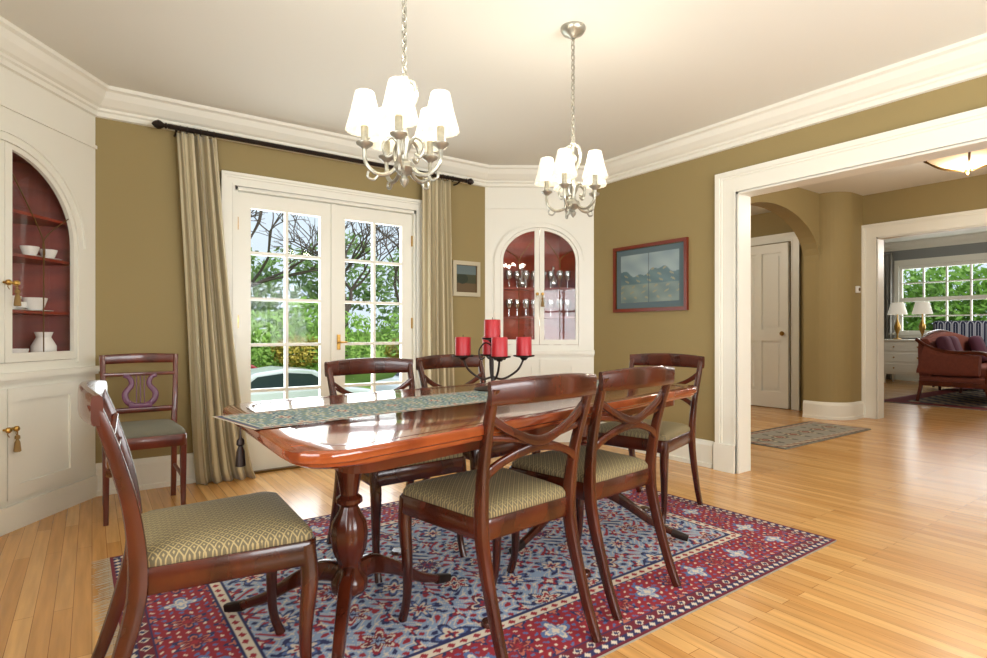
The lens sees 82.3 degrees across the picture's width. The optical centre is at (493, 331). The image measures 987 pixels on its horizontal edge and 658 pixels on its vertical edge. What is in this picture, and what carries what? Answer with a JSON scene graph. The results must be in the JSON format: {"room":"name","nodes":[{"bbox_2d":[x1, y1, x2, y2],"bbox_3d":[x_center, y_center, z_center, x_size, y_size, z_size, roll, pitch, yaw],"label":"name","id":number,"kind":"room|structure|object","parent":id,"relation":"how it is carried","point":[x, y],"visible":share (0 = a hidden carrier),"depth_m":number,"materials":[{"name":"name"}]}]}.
{"room":"dining room","nodes":[
{"label":"dining room","id":0,"kind":"room"},
{"bbox_2d":[95,117,484,474],"bbox_3d":[-1.353,-0.245,4.412,4.705,2.530,0.140,0,0,-35],"label":"wall","id":1,"kind":"structure","parent":0,"point":[140,292],"depth_m":3.72,"materials":[{"name":"beige paint"}]},
{"bbox_2d":[96,453,195,495],"bbox_3d":[-2.180,0.920,3.721,0.720,0.200,0.028,0,0,-35],"label":"baseboard","id":2,"kind":"structure","parent":1,"relation":"attached to","point":[152,472],"depth_m":3.69,"materials":[{"name":"white wood"}]},
{"bbox_2d":[238,192,330,470],"bbox_3d":[-1.558,0.003,4.245,0.693,2.005,0.045,0,0,-35],"label":"door","id":3,"kind":"structure","parent":1,"relation":"in","point":[261,457],"depth_m":4.17,"materials":[{"name":"white wood"}]},
{"bbox_2d":[331,204,335,382],"bbox_3d":[-1.254,0.003,4.422,0.036,2.005,0.018,0,0,-35],"label":"astragal","id":4,"kind":"object","parent":3,"relation":"attached to","point":[333,206],"visible":0.64,"depth_m":4.41,"materials":[{"name":"white wood"}]},
{"bbox_2d":[152,120,473,185],"bbox_3d":[-1.201,-1.331,4.349,2.460,0.061,0.140,0,0,-35],"label":"curtain rod","id":5,"kind":"object","parent":1,"relation":"attached to","point":[158,124],"visible":0.88,"depth_m":4.04,"materials":[{"name":"black metal"}]},
{"bbox_2d":[176,132,255,484],"bbox_3d":[-1.869,-0.144,3.828,0.487,2.322,0.096,0,0,-35],"label":"curtain","id":6,"kind":"object","parent":5,"relation":"hanging from","point":[214,381],"visible":0.97,"depth_m":3.79,"materials":[{"name":"fabric"}]},
{"bbox_2d":[422,177,453,386],"bbox_3d":[-0.463,-0.144,4.838,0.323,2.321,0.087,0,0,-35],"label":"curtain","id":7,"kind":"object","parent":5,"relation":"hanging from","point":[437,298],"visible":0.64,"depth_m":4.82,"materials":[{"name":"fabric"}]},
{"bbox_2d":[221,170,421,387],"bbox_3d":[-1.276,-0.050,4.442,1.605,2.140,0.180,0,0,-35],"label":"door frame","id":8,"kind":"structure","parent":1,"relation":"attached to","point":[223,172],"depth_m":4.22,"materials":[{"name":"white wood"}]},
{"bbox_2d":[225,174,421,260],"bbox_3d":[-1.239,-0.040,4.389,1.565,2.120,0.030,0,0,-35],"label":"step","id":9,"kind":"structure","parent":8,"relation":"attached to","point":[226,175],"depth_m":4.16,"materials":[{"name":"white wood"}]},
{"bbox_2d":[227,177,421,387],"bbox_3d":[-1.242,-0.050,4.393,1.605,2.140,0.020,0,0,-35],"label":"board","id":10,"kind":"object","parent":8,"relation":"attached to","point":[229,179],"depth_m":4.27,"materials":[{"name":"white wood"}]},
{"bbox_2d":[232,182,418,387],"bbox_3d":[-1.240,-0.014,4.390,1.461,2.068,0.026,0,0,-35],"label":"bead","id":11,"kind":"object","parent":8,"relation":"attached to","point":[233,184],"depth_m":4.35},
{"bbox_2d":[235,186,415,214],"bbox_3d":[-1.285,-1.025,4.454,1.465,0.040,0.150,0,0,-35],"label":"trim","id":12,"kind":"structure","parent":1,"relation":"attached to","point":[240,189],"depth_m":4.35,"materials":[{"name":"white wood"}]},
{"bbox_2d":[336,205,411,394],"bbox_3d":[-0.989,0.003,4.649,0.683,2.005,0.045,0,0,-35],"label":"door","id":13,"kind":"structure","parent":1,"relation":"in","point":[343,213],"depth_m":4.63,"materials":[{"name":"white wood"}]},
{"bbox_2d":[337,335,340,349],"bbox_3d":[-1.220,0.080,4.453,0.026,0.120,0.008,0,0,-35],"label":"lock plate","id":14,"kind":"object","parent":13,"relation":"attached to","point":[338,336],"visible":0.93,"depth_m":4.45,"materials":[{"name":"gold metal"}]},
{"bbox_2d":[452,260,479,296],"bbox_3d":[-0.245,-0.480,5.096,0.290,0.315,0.026,0,0,-35],"label":"framed painting","id":15,"kind":"object","parent":1,"relation":"attached to","point":[465,274],"visible":1,"depth_m":5.09,"materials":[{"name":"beige wood"}]},
{"bbox_2d":[457,265,475,291],"bbox_3d":[-0.247,-0.480,5.098,0.220,0.245,0.001,0,0,-35],"label":"print","id":16,"kind":"object","parent":15,"relation":"attached to","point":[466,275],"depth_m":5.10},
{"bbox_2d":[0,0,986,165],"bbox_3d":[0.344,-1.585,2.084,4.775,0.150,5.900,0,0,-35],"label":"ceiling","id":17,"kind":"structure","parent":0,"point":[648,72],"depth_m":3.07,"materials":[{"name":"white paint"}]},
{"bbox_2d":[345,0,458,189],"bbox_3d":[-0.309,-0.997,1.882,0.358,1.027,0.370,0,0,-19],"label":"chandelier","id":18,"kind":"object","parent":17,"relation":"hanging from","point":[386,126],"visible":1,"depth_m":1.83,"materials":[{"name":"grey metal"}]},
{"bbox_2d":[535,21,607,218],"bbox_3d":[0.406,-1.039,2.811,0.359,0.942,0.371,0,0,-27],"label":"chandelier","id":19,"kind":"object","parent":17,"relation":"hanging from","point":[562,174],"visible":1,"depth_m":2.77,"materials":[{"name":"grey metal"}]},
{"bbox_2d":[0,379,986,657],"bbox_3d":[4.161,1.070,5.625,15.100,0.100,7.250,0,0,-35],"label":"floor","id":20,"kind":"structure","parent":0,"point":[903,499],"depth_m":2.71,"materials":[{"name":"brown wood"}]},
{"bbox_2d":[0,66,99,535],"bbox_3d":[-2.669,-0.245,2.863,0.504,2.530,1.320,0,0,0],"label":"tall cabinet","id":21,"kind":"object","parent":20,"relation":"on","point":[47,142],"visible":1,"depth_m":3.22,"materials":[{"name":"painted wood"},{"name":"glass"}]},
{"bbox_2d":[12,295,21,308],"bbox_3d":[-2.591,-0.154,3.013,0.118,0.077,0.118,0,0,-35],"label":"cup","id":22,"kind":"object","parent":21,"relation":"on","point":[13,307],"depth_m":3.01,"materials":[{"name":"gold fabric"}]},
{"bbox_2d":[12,349,29,362],"bbox_3d":[-2.641,0.134,3.123,0.174,0.081,0.174,0,0,-35],"label":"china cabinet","id":23,"kind":"object","parent":21,"relation":"on","point":[13,350],"depth_m":3.10,"materials":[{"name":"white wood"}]},
{"bbox_2d":[12,152,29,163],"bbox_3d":[-2.718,-0.998,2.868,0.405,0.016,1.210,0,0,0],"label":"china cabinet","id":24,"kind":"object","parent":21,"relation":"attached to","point":[16,159],"depth_m":3.26,"materials":[{"name":"white wood"}]},
{"bbox_2d":[22,297,47,309],"bbox_3d":[-2.592,-0.154,3.193,0.118,0.077,0.118,0,0,-35],"label":"cup","id":25,"kind":"object","parent":21,"relation":"on","point":[30,303],"depth_m":3.15,"materials":[{"name":"white ceramic"}]},
{"bbox_2d":[12,208,67,227],"bbox_3d":[-2.718,-0.638,2.868,0.405,0.016,1.210,0,0,0],"label":"shelf","id":26,"kind":"object","parent":21,"relation":"attached to","point":[20,219],"depth_m":3.23,"materials":[{"name":"red wood"}]},
{"bbox_2d":[12,252,69,265],"bbox_3d":[-2.718,-0.408,2.868,0.405,0.016,1.210,0,0,0],"label":"shelf","id":27,"kind":"object","parent":21,"relation":"attached to","point":[26,258],"depth_m":3.22,"materials":[{"name":"red wood"}]},
{"bbox_2d":[12,310,69,315],"bbox_3d":[-2.718,-0.108,2.868,0.405,0.016,1.210,0,0,0],"label":"shelf","id":28,"kind":"object","parent":21,"relation":"attached to","point":[14,312],"depth_m":3.23,"materials":[{"name":"red wood"}]},
{"bbox_2d":[99,353,186,525],"bbox_3d":[-2.032,0.576,3.273,0.414,0.892,0.522,0,0,-35],"label":"chair","id":29,"kind":"object","parent":20,"relation":"on","point":[156,433],"visible":0.84,"depth_m":3.34,"materials":[{"name":"red wood"}]},
{"bbox_2d":[254,465,301,473],"bbox_3d":[-1.283,1.012,4.455,1.430,0.015,0.150,0,0,-35],"label":"threshold","id":30,"kind":"object","parent":20,"relation":"on","point":[293,466],"depth_m":4.16,"materials":[{"name":"brown wood"}]},
{"bbox_2d":[92,487,836,657],"bbox_3d":[-0.047,1.016,2.630,2.950,0.008,1.848,0,0,-36],"label":"area rug","id":31,"kind":"object","parent":20,"relation":"on","point":[725,551],"visible":0.51,"depth_m":2.17,"materials":[{"name":"multicoloured carpet"}]},
{"bbox_2d":[78,380,318,657],"bbox_3d":[-0.824,0.573,1.575,0.568,0.887,0.471,0,0,-33],"label":"dining chair","id":32,"kind":"object","parent":31,"relation":"on","point":[174,548],"visible":1,"depth_m":1.46,"materials":[{"name":"brown wood"}]},
{"bbox_2d":[324,358,466,582],"bbox_3d":[-0.465,0.577,2.619,0.471,0.895,0.568,0,0,-38],"label":"dining chair","id":33,"kind":"object","parent":31,"relation":"on","point":[456,463],"visible":0.42,"depth_m":2.53,"materials":[{"name":"brown wood"}]},
{"bbox_2d":[223,378,696,657],"bbox_3d":[0.034,0.636,2.365,2.201,0.734,1.067,0,0,-43],"label":"dining table","id":34,"kind":"object","parent":31,"relation":"on","point":[352,447],"visible":0.59,"depth_m":1.81,"materials":[{"name":"brown wood"}]},
{"bbox_2d":[211,380,598,466],"bbox_3d":[-0.061,0.322,2.365,2.048,0.110,0.340,0,0,-45],"label":"table runner","id":35,"kind":"object","parent":34,"relation":"on","point":[304,415],"visible":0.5,"depth_m":1.92,"materials":[{"name":"green fabric"}]},
{"bbox_2d":[452,317,534,391],"bbox_3d":[0.000,0.099,2.597,0.321,0.332,0.272,0,0,38],"label":"centerpiece","id":36,"kind":"object","parent":35,"relation":"on","point":[495,347],"visible":0.98,"depth_m":2.56,"materials":[{"name":"red wax"}]},
{"bbox_2d":[455,337,470,355],"bbox_3d":[-0.140,0.066,2.597,0.072,0.085,0.072,0,0,-35],"label":"candle","id":37,"kind":"object","parent":36,"relation":"on","point":[462,344],"depth_m":2.57,"materials":[{"name":"red wax"}]},
{"bbox_2d":[483,337,490,353],"bbox_3d":[-0.017,0.066,2.716,0.072,0.085,0.072,0,0,-35],"label":"candle","id":38,"kind":"object","parent":36,"relation":"on","point":[486,348],"depth_m":2.68,"materials":[{"name":"red wax"}]},
{"bbox_2d":[484,319,500,337],"bbox_3d":[-0.005,-0.015,2.597,0.076,0.085,0.076,0,0,-35],"label":"candle","id":39,"kind":"object","parent":36,"relation":"on","point":[492,327],"depth_m":2.56,"materials":[{"name":"red wax"}]},
{"bbox_2d":[491,337,507,356],"bbox_3d":[0.026,0.066,2.481,0.072,0.085,0.072,0,0,-35],"label":"candle","id":40,"kind":"object","parent":36,"relation":"on","point":[499,345],"depth_m":2.45,"materials":[{"name":"red wax"}]},
{"bbox_2d":[516,337,531,355],"bbox_3d":[0.140,0.066,2.597,0.072,0.085,0.072,0,0,-35],"label":"candle","id":41,"kind":"object","parent":36,"relation":"on","point":[523,344],"depth_m":2.57,"materials":[{"name":"red wax"}]},
{"bbox_2d":[416,354,540,479],"bbox_3d":[-0.095,0.577,3.078,0.471,0.895,0.568,0,0,-41],"label":"dining chair","id":42,"kind":"object","parent":31,"relation":"on","point":[423,363],"visible":0.23,"depth_m":3.13,"materials":[{"name":"brown wood"}]},
{"bbox_2d":[398,373,602,657],"bbox_3d":[0.015,0.577,1.920,0.471,0.895,0.568,0,0,-41],"label":"dining chair","id":43,"kind":"object","parent":31,"relation":"on","point":[483,504],"visible":1,"depth_m":1.80,"materials":[{"name":"brown wood"}]},
{"bbox_2d":[507,366,680,619],"bbox_3d":[0.406,0.577,2.320,0.471,0.895,0.568,0,0,-41],"label":"dining chair","id":44,"kind":"object","parent":31,"relation":"on","point":[601,474],"visible":0.86,"depth_m":2.19,"materials":[{"name":"brown wood"}]},
{"bbox_2d":[598,353,704,524],"bbox_3d":[0.888,0.577,3.244,0.471,0.895,0.568,0,0,42],"label":"dining chair","id":45,"kind":"object","parent":31,"relation":"on","point":[672,435],"visible":0.49,"depth_m":3.19,"materials":[{"name":"brown wood"}]},
{"bbox_2d":[485,187,594,441],"bbox_3d":[0.415,-0.245,5.389,1.014,2.530,0.421,0,0,-5],"label":"tall cabinet","id":46,"kind":"object","parent":20,"relation":"on","point":[539,266],"visible":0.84,"depth_m":5.25,"materials":[{"name":"white painted wood"},{"name":"glass"}]},
{"bbox_2d":[503,287,574,291],"bbox_3d":[0.427,-0.408,5.441,0.920,0.016,0.325,0,0,-1],"label":"shelf","id":47,"kind":"object","parent":46,"relation":"attached to","point":[505,289],"depth_m":5.32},
{"bbox_2d":[503,316,574,318],"bbox_3d":[0.427,-0.138,5.441,0.920,0.016,0.325,0,0,-1],"label":"shelf","id":48,"kind":"object","parent":46,"relation":"attached to","point":[504,317],"depth_m":5.28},
{"bbox_2d":[751,421,870,448],"bbox_3d":[3.056,1.013,5.644,1.720,0.009,0.620,0,0,-35],"label":"rug","id":49,"kind":"object","parent":20,"relation":"on","point":[804,433],"visible":0.92,"depth_m":5.56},
{"bbox_2d":[884,339,918,381],"bbox_3d":[8.316,0.585,11.258,0.560,0.870,0.900,0,0,-35],"label":"dresser","id":50,"kind":"object","parent":20,"relation":"on","point":[900,355],"visible":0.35,"depth_m":11.19,"materials":[{"name":"white wood"}]},
{"bbox_2d":[887,302,907,338],"bbox_3d":[8.164,-0.221,11.420,0.340,0.740,0.338,0,0,-35],"label":"table lamp","id":51,"kind":"object","parent":50,"relation":"on","point":[899,308],"visible":0.98,"depth_m":11.36,"materials":[{"name":"gold metal"}]},
{"bbox_2d":[912,302,932,338],"bbox_3d":[8.407,-0.221,11.078,0.340,0.740,0.338,0,0,-35],"label":"table lamp","id":52,"kind":"object","parent":50,"relation":"on","point":[922,308],"visible":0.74,"depth_m":11.01,"materials":[{"name":"white fabric"}]},
{"bbox_2d":[884,387,986,410],"bbox_3d":[7.855,1.014,8.281,3.600,0.011,2.600,0,0,-35],"label":"living room rug","id":53,"kind":"object","parent":20,"relation":"on","point":[971,399],"visible":0.89,"depth_m":8.44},
{"bbox_2d":[915,329,986,400],"bbox_3d":[7.190,0.484,8.441,2.043,1.048,0.898,0,0,-35],"label":"sofa","id":54,"kind":"object","parent":53,"relation":"on","point":[946,358],"visible":1,"depth_m":7.99,"materials":[{"name":"fabric"}]},
{"bbox_2d":[935,336,955,350],"bbox_3d":[6.531,0.264,8.125,0.460,0.420,0.160,0,-17,-44],"label":"pillow","id":55,"kind":"object","parent":54,"relation":"on","point":[941,342],"depth_m":8.01,"materials":[{"name":"purple fabric"}]},
{"bbox_2d":[948,336,962,350],"bbox_3d":[6.751,0.264,8.282,0.460,0.420,0.160,0,-17,-44],"label":"pillow","id":56,"kind":"object","parent":54,"relation":"on","point":[955,341],"depth_m":8.14,"materials":[{"name":"purple fabric"}]},
{"bbox_2d":[935,366,986,377],"bbox_3d":[6.757,0.564,8.065,0.560,0.150,0.660,0,0,-35],"label":"seat cushion","id":57,"kind":"object","parent":54,"relation":"on","point":[983,368],"depth_m":7.78,"materials":[{"name":"fabric"}]},
{"bbox_2d":[968,336,986,361],"bbox_3d":[7.688,0.264,8.948,0.460,0.420,0.160,0,-17,-44],"label":"pillow","id":58,"kind":"object","parent":54,"relation":"on","point":[975,343],"depth_m":8.81,"materials":[{"name":"purple fabric"}]},
{"bbox_2d":[932,321,986,391],"bbox_3d":[8.123,0.406,9.878,0.820,1.195,0.765,0,0,30],"label":"armchair","id":59,"kind":"object","parent":53,"relation":"on","point":[966,328],"visible":0.15,"depth_m":9.53,"materials":[{"name":"blue fabric"}]},
{"bbox_2d":[751,187,818,261],"bbox_3d":[2.547,-0.305,5.846,3.035,2.650,0.180,0,0,-35],"label":"wall","id":60,"kind":"structure","parent":0,"point":[798,207],"depth_m":6.47,"materials":[{"name":"brown paint"}]},
{"bbox_2d":[594,75,986,441],"bbox_3d":[1.884,-0.455,4.038,0.140,2.950,7.000,0,0,-35],"label":"wall","id":61,"kind":"structure","parent":0,"point":[675,201],"depth_m":4.41,"materials":[{"name":"brown paint"}]},
{"bbox_2d":[0,16,986,187],"bbox_3d":[0.376,-1.425,2.113,4.549,0.170,5.610,0,0,-35],"label":"trim","id":62,"kind":"structure","parent":61,"relation":"attached to","point":[22,54],"depth_m":3.66,"materials":[{"name":"white wood"}]},
{"bbox_2d":[613,237,688,312],"bbox_3d":[1.294,-0.457,4.723,0.026,0.570,0.765,0,0,-35],"label":"framed picture","id":63,"kind":"object","parent":61,"relation":"attached to","point":[653,276],"visible":1,"depth_m":4.70,"materials":[{"name":"reddish mahogany wood"},{"name":"printed paper"},{"name":"glass"}]},
{"bbox_2d":[621,249,678,302],"bbox_3d":[1.297,-0.457,4.725,0.001,0.410,0.605,0,0,-35],"label":"print","id":64,"kind":"object","parent":63,"relation":"attached to","point":[653,276],"depth_m":4.71},
{"bbox_2d":[600,422,713,467],"bbox_3d":[1.282,0.920,4.740,0.028,0.200,1.243,0,0,-35],"label":"baseboard","id":65,"kind":"structure","parent":61,"relation":"attached to","point":[704,448],"depth_m":4.33,"materials":[{"name":"white wood"}]},
{"bbox_2d":[713,442,735,473],"bbox_3d":[1.697,0.920,4.141,0.045,0.200,0.165,0,0,-35],"label":"plinth block","id":66,"kind":"object","parent":61,"relation":"attached to","point":[724,456],"visible":0.93,"depth_m":4.12,"materials":[{"name":"white wood"}]},
{"bbox_2d":[715,106,986,473],"bbox_3d":[2.419,-0.072,3.259,0.190,2.185,2.420,0,0,-35],"label":"door frame","id":67,"kind":"structure","parent":61,"relation":"attached to","point":[743,203],"depth_m":4.11,"materials":[{"name":"white wood"}]},
{"bbox_2d":[720,114,986,442],"bbox_3d":[2.362,-0.055,3.218,0.030,2.150,2.350,0,0,-35],"label":"step","id":68,"kind":"structure","parent":67,"relation":"attached to","point":[984,115],"depth_m":3.85,"materials":[{"name":"white wood"}]},
{"bbox_2d":[733,134,986,472],"bbox_3d":[2.364,-0.004,3.220,0.026,2.048,2.146,0,0,-35],"label":"bead","id":69,"kind":"object","parent":67,"relation":"attached to","point":[983,136],"depth_m":3.94},
{"bbox_2d":[738,138,986,196],"bbox_3d":[2.432,-1.002,3.268,0.160,0.015,2.110,0,0,-35],"label":"trim","id":70,"kind":"structure","parent":61,"relation":"attached to","point":[980,144],"depth_m":3.42,"materials":[{"name":"white wood"}]},
{"bbox_2d":[804,192,862,402],"bbox_3d":[4.080,-0.305,6.783,0.550,2.650,0.430,0,0,-35],"label":"wall","id":71,"kind":"structure","parent":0,"point":[832,306],"depth_m":6.60,"materials":[{"name":"beige paint"}]},
{"bbox_2d":[802,400,863,419],"bbox_3d":[4.067,0.920,6.657,0.730,0.200,0.247,0,0,3],"label":"baseboard","id":72,"kind":"structure","parent":71,"relation":"attached to","point":[811,409],"depth_m":6.60,"materials":[{"name":"white wood"}]},
{"bbox_2d":[751,174,986,410],"bbox_3d":[4.912,-0.480,6.190,0.140,3.000,7.000,0,0,-35],"label":"wall","id":73,"kind":"structure","parent":0,"point":[968,193],"depth_m":6.41,"materials":[{"name":"beige paint"}]},
{"bbox_2d":[751,242,789,408],"bbox_3d":[3.671,-0.085,7.773,0.030,2.190,0.800,0,0,-35],"label":"slab","id":74,"kind":"object","parent":73,"relation":"attached to","point":[772,254],"visible":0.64,"depth_m":7.68,"materials":[{"name":"white wood"}]},
{"bbox_2d":[751,256,778,388],"bbox_3d":[3.652,-0.130,7.760,0.016,1.780,0.540,0,0,-35],"label":"panel","id":75,"kind":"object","parent":74,"relation":"attached to","point":[772,262],"depth_m":7.62,"materials":[{"name":"white wood"}]},
{"bbox_2d":[751,242,788,408],"bbox_3d":[3.648,-0.085,7.757,0.026,2.190,0.800,0,0,-35],"label":"stile","id":76,"kind":"object","parent":74,"relation":"attached to","point":[759,397],"visible":0.7,"depth_m":7.59,"materials":[{"name":"white wood"}]},
{"bbox_2d":[751,232,800,410],"bbox_3d":[3.675,-0.145,7.776,0.040,2.330,1.060,0,0,-35],"label":"door frame","id":77,"kind":"structure","parent":73,"relation":"attached to","point":[789,233],"depth_m":7.35,"materials":[{"name":"white wood"}]},
{"bbox_2d":[751,239,792,409],"bbox_3d":[3.680,-0.099,7.780,0.026,2.238,0.876,0,0,-35],"label":"bead","id":78,"kind":"object","parent":77,"relation":"attached to","point":[791,240],"depth_m":7.42},
{"bbox_2d":[751,235,795,409],"bbox_3d":[3.683,-0.145,7.782,0.020,2.330,1.060,0,0,-35],"label":"board","id":79,"kind":"object","parent":77,"relation":"attached to","point":[788,237],"depth_m":7.40,"materials":[{"name":"white wood"}]},
{"bbox_2d":[751,234,796,409],"bbox_3d":[3.679,-0.130,7.779,0.030,2.300,1.000,0,0,-35],"label":"step","id":80,"kind":"structure","parent":77,"relation":"attached to","point":[792,234],"depth_m":7.37,"materials":[{"name":"white wood"}]},
{"bbox_2d":[855,286,860,292],"bbox_3d":[4.287,-0.500,6.639,0.070,0.080,0.037,0,0,-35],"label":"thermostat","id":81,"kind":"object","parent":73,"relation":"attached to","point":[857,288],"visible":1,"depth_m":6.62,"materials":[{"name":"white plastic"}]},
{"bbox_2d":[861,208,986,418],"bbox_3d":[5.103,-0.125,5.896,0.190,2.290,2.220,0,0,-35],"label":"door frame","id":82,"kind":"structure","parent":73,"relation":"attached to","point":[880,243],"depth_m":6.67,"materials":[{"name":"white wood"}]},
{"bbox_2d":[864,211,986,417],"bbox_3d":[5.046,-0.110,5.855,0.030,2.260,2.160,0,0,-35],"label":"step","id":83,"kind":"structure","parent":82,"relation":"attached to","point":[985,211],"depth_m":6.72,"materials":[{"name":"white wood"}]},
{"bbox_2d":[865,213,986,418],"bbox_3d":[5.050,-0.125,5.858,0.020,2.290,2.220,0,0,-35],"label":"board","id":84,"kind":"object","parent":82,"relation":"attached to","point":[870,233],"depth_m":6.66,"materials":[{"name":"white wood"}]},
{"bbox_2d":[874,222,986,418],"bbox_3d":[5.047,-0.054,5.857,0.026,2.148,1.936,0,0,-35],"label":"bead","id":85,"kind":"object","parent":82,"relation":"attached to","point":[875,237],"depth_m":6.63},
{"bbox_2d":[877,224,986,239],"bbox_3d":[5.115,-1.103,5.905,0.160,0.015,1.900,0,0,-35],"label":"trim","id":86,"kind":"structure","parent":73,"relation":"attached to","point":[984,225],"depth_m":6.22,"materials":[{"name":"white wood"}]},
{"bbox_2d":[884,232,986,251],"bbox_3d":[7.582,-1.815,8.026,6.340,0.170,6.900,0,0,-35],"label":"trim","id":87,"kind":"structure","parent":73,"relation":"attached to","point":[976,237],"depth_m":11.43,"materials":[{"name":"white wood"}]},
{"bbox_2d":[751,162,986,214],"bbox_3d":[3.411,-1.705,5.092,3.720,0.150,7.250,0,0,-35],"label":"ceiling","id":88,"kind":"structure","parent":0,"point":[916,174],"depth_m":6.08,"materials":[{"name":"white paint"}]},
{"bbox_2d":[923,149,986,174],"bbox_3d":[3.907,-1.462,4.653,0.590,0.335,0.590,0,0,-35],"label":"ceiling lamp","id":89,"kind":"object","parent":88,"relation":"attached to","point":[967,162],"depth_m":4.59,"materials":[{"name":"white glass"}]},
{"bbox_2d":[890,374,918,380],"bbox_3d":[7.582,0.920,8.026,6.340,0.200,6.900,0,0,-35],"label":"baseboard","id":90,"kind":"structure","parent":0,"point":[897,376],"depth_m":11.89,"materials":[{"name":"white wood"}]},
{"bbox_2d":[884,242,986,338],"bbox_3d":[10.194,-0.480,9.944,0.140,3.000,7.000,0,0,-35],"label":"wall","id":91,"kind":"structure","parent":0,"point":[973,248],"depth_m":11.44,"materials":[{"name":"grey"}]},
{"bbox_2d":[884,253,893,378],"bbox_3d":[8.424,-0.335,12.138,0.107,2.690,0.313,0,0,-35],"label":"curtain","id":92,"kind":"object","parent":91,"relation":"hanging from","point":[888,258],"visible":0.47,"depth_m":12.09,"materials":[{"name":"fabric"}]},
{"bbox_2d":[888,333,925,334],"bbox_3d":[9.286,0.040,11.015,0.100,0.040,2.760,0,0,-35],"label":"sill","id":93,"kind":"structure","parent":91,"relation":"attached to","point":[888,333],"depth_m":11.81,"materials":[{"name":"white wood"}]},
{"bbox_2d":[894,253,986,337],"bbox_3d":[9.343,-0.700,11.056,0.100,1.640,2.640,0,0,-35],"label":"window","id":94,"kind":"structure","parent":91,"relation":"in","point":[978,256],"depth_m":11.53,"materials":[{"name":"white wood"}]},
{"bbox_2d":[884,228,986,243],"bbox_3d":[7.625,-1.965,8.087,6.600,0.130,7.250,0,0,-35],"label":"ceiling","id":95,"kind":"structure","parent":0,"point":[981,230],"depth_m":11.12,"materials":[{"name":"white paint"}]},
{"label":"outside","id":96,"kind":"structure","parent":0,"visible":0},
{"bbox_2d":[251,332,399,389],"bbox_3d":[-7.279,1.200,31.821,75.000,2.400,51.390,0,0,-35],"label":"lawn","id":97,"kind":"structure","parent":96,"point":[358,378],"depth_m":24.76,"materials":[{"name":"green plant"}]},
{"bbox_2d":[251,209,265,223],"bbox_3d":[-10.159,-2.521,20.017,5.332,7.944,6.192,0,0,31],"label":"bare tree","id":98,"kind":"object","parent":97,"relation":"on","point":[251,209],"visible":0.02,"depth_m":19.55,"materials":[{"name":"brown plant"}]},
{"bbox_2d":[251,210,362,286],"bbox_3d":[-5.142,-0.843,9.489,5.450,6.143,4.222,0,0,16],"label":"bare tree","id":99,"kind":"object","parent":97,"relation":"on","point":[273,277],"visible":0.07,"depth_m":9.79,"materials":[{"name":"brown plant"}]},
{"bbox_2d":[251,229,399,336],"bbox_3d":[-2.720,-2.648,33.697,59.725,7.074,7.229,0,0,-35],"label":"evergreen trees","id":100,"kind":"object","parent":97,"relation":"on","point":[309,287],"visible":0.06,"depth_m":28.79,"materials":[{"name":"green plant"}]},
{"bbox_2d":[251,296,399,370],"bbox_3d":[-2.057,0.443,26.173,45.724,4.057,4.220,0,0,-35],"label":"hedge","id":101,"kind":"object","parent":97,"relation":"on","point":[277,326],"visible":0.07,"depth_m":21.61,"materials":[{"name":"green plant"}]},
{"bbox_2d":[251,213,399,358],"bbox_3d":[-6.312,-2.539,25.476,7.882,7.972,6.073,0,0,27],"label":"bare tree","id":102,"kind":"object","parent":97,"relation":"on","point":[347,306],"visible":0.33,"depth_m":25.27,"materials":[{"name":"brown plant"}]},
{"bbox_2d":[269,334,399,366],"bbox_3d":[-5.413,0.801,22.645,6.851,1.514,1.532,0,0,-35],"label":"shrub","id":103,"kind":"object","parent":97,"relation":"on","point":[296,349],"visible":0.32,"depth_m":20.94,"materials":[{"name":"yellow plant"}]},
{"bbox_2d":[366,223,399,318],"bbox_3d":[-1.550,-0.942,13.944,4.790,6.558,5.423,0,0,-35],"label":"bare tree","id":104,"kind":"object","parent":97,"relation":"on","point":[378,228],"visible":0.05,"depth_m":13.78,"materials":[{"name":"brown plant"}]},
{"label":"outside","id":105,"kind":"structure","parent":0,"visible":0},
{"bbox_3d":[28.241,1.270,11.359,30.800,0.100,25.800,0,0,-35],"label":"lawn","id":106,"kind":"structure","parent":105,"visible":0},
{"bbox_2d":[903,264,986,330],"bbox_3d":[12.649,-0.173,13.272,2.183,3.550,11.128,0,0,-35],"label":"hedge","id":107,"kind":"object","parent":106,"relation":"on","point":[933,289],"visible":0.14,"depth_m":14.24,"materials":[{"name":"green plant"}]},
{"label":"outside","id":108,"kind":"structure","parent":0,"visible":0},
{"bbox_3d":[0.312,2.365,21.139,75.000,0.030,6.900,0,0,-35],"label":"road","id":109,"kind":"object","parent":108,"visible":0},
{"bbox_2d":[251,366,370,401],"bbox_3d":[-5.347,1.623,14.601,4.400,1.450,1.742,0,0,-38],"label":"parked car","id":110,"kind":"object","parent":109,"relation":"on","point":[269,376],"visible":0.09,"depth_m":13.90,"materials":[{"name":"silver metal"}]},
{"bbox_2d":[376,373,399,391],"bbox_3d":[-1.468,1.623,17.603,4.400,1.450,1.742,0,0,-37],"label":"parked car","id":111,"kind":"object","parent":109,"relation":"on","point":[396,377],"visible":0.02,"depth_m":16.55,"materials":[{"name":"silver metal"}]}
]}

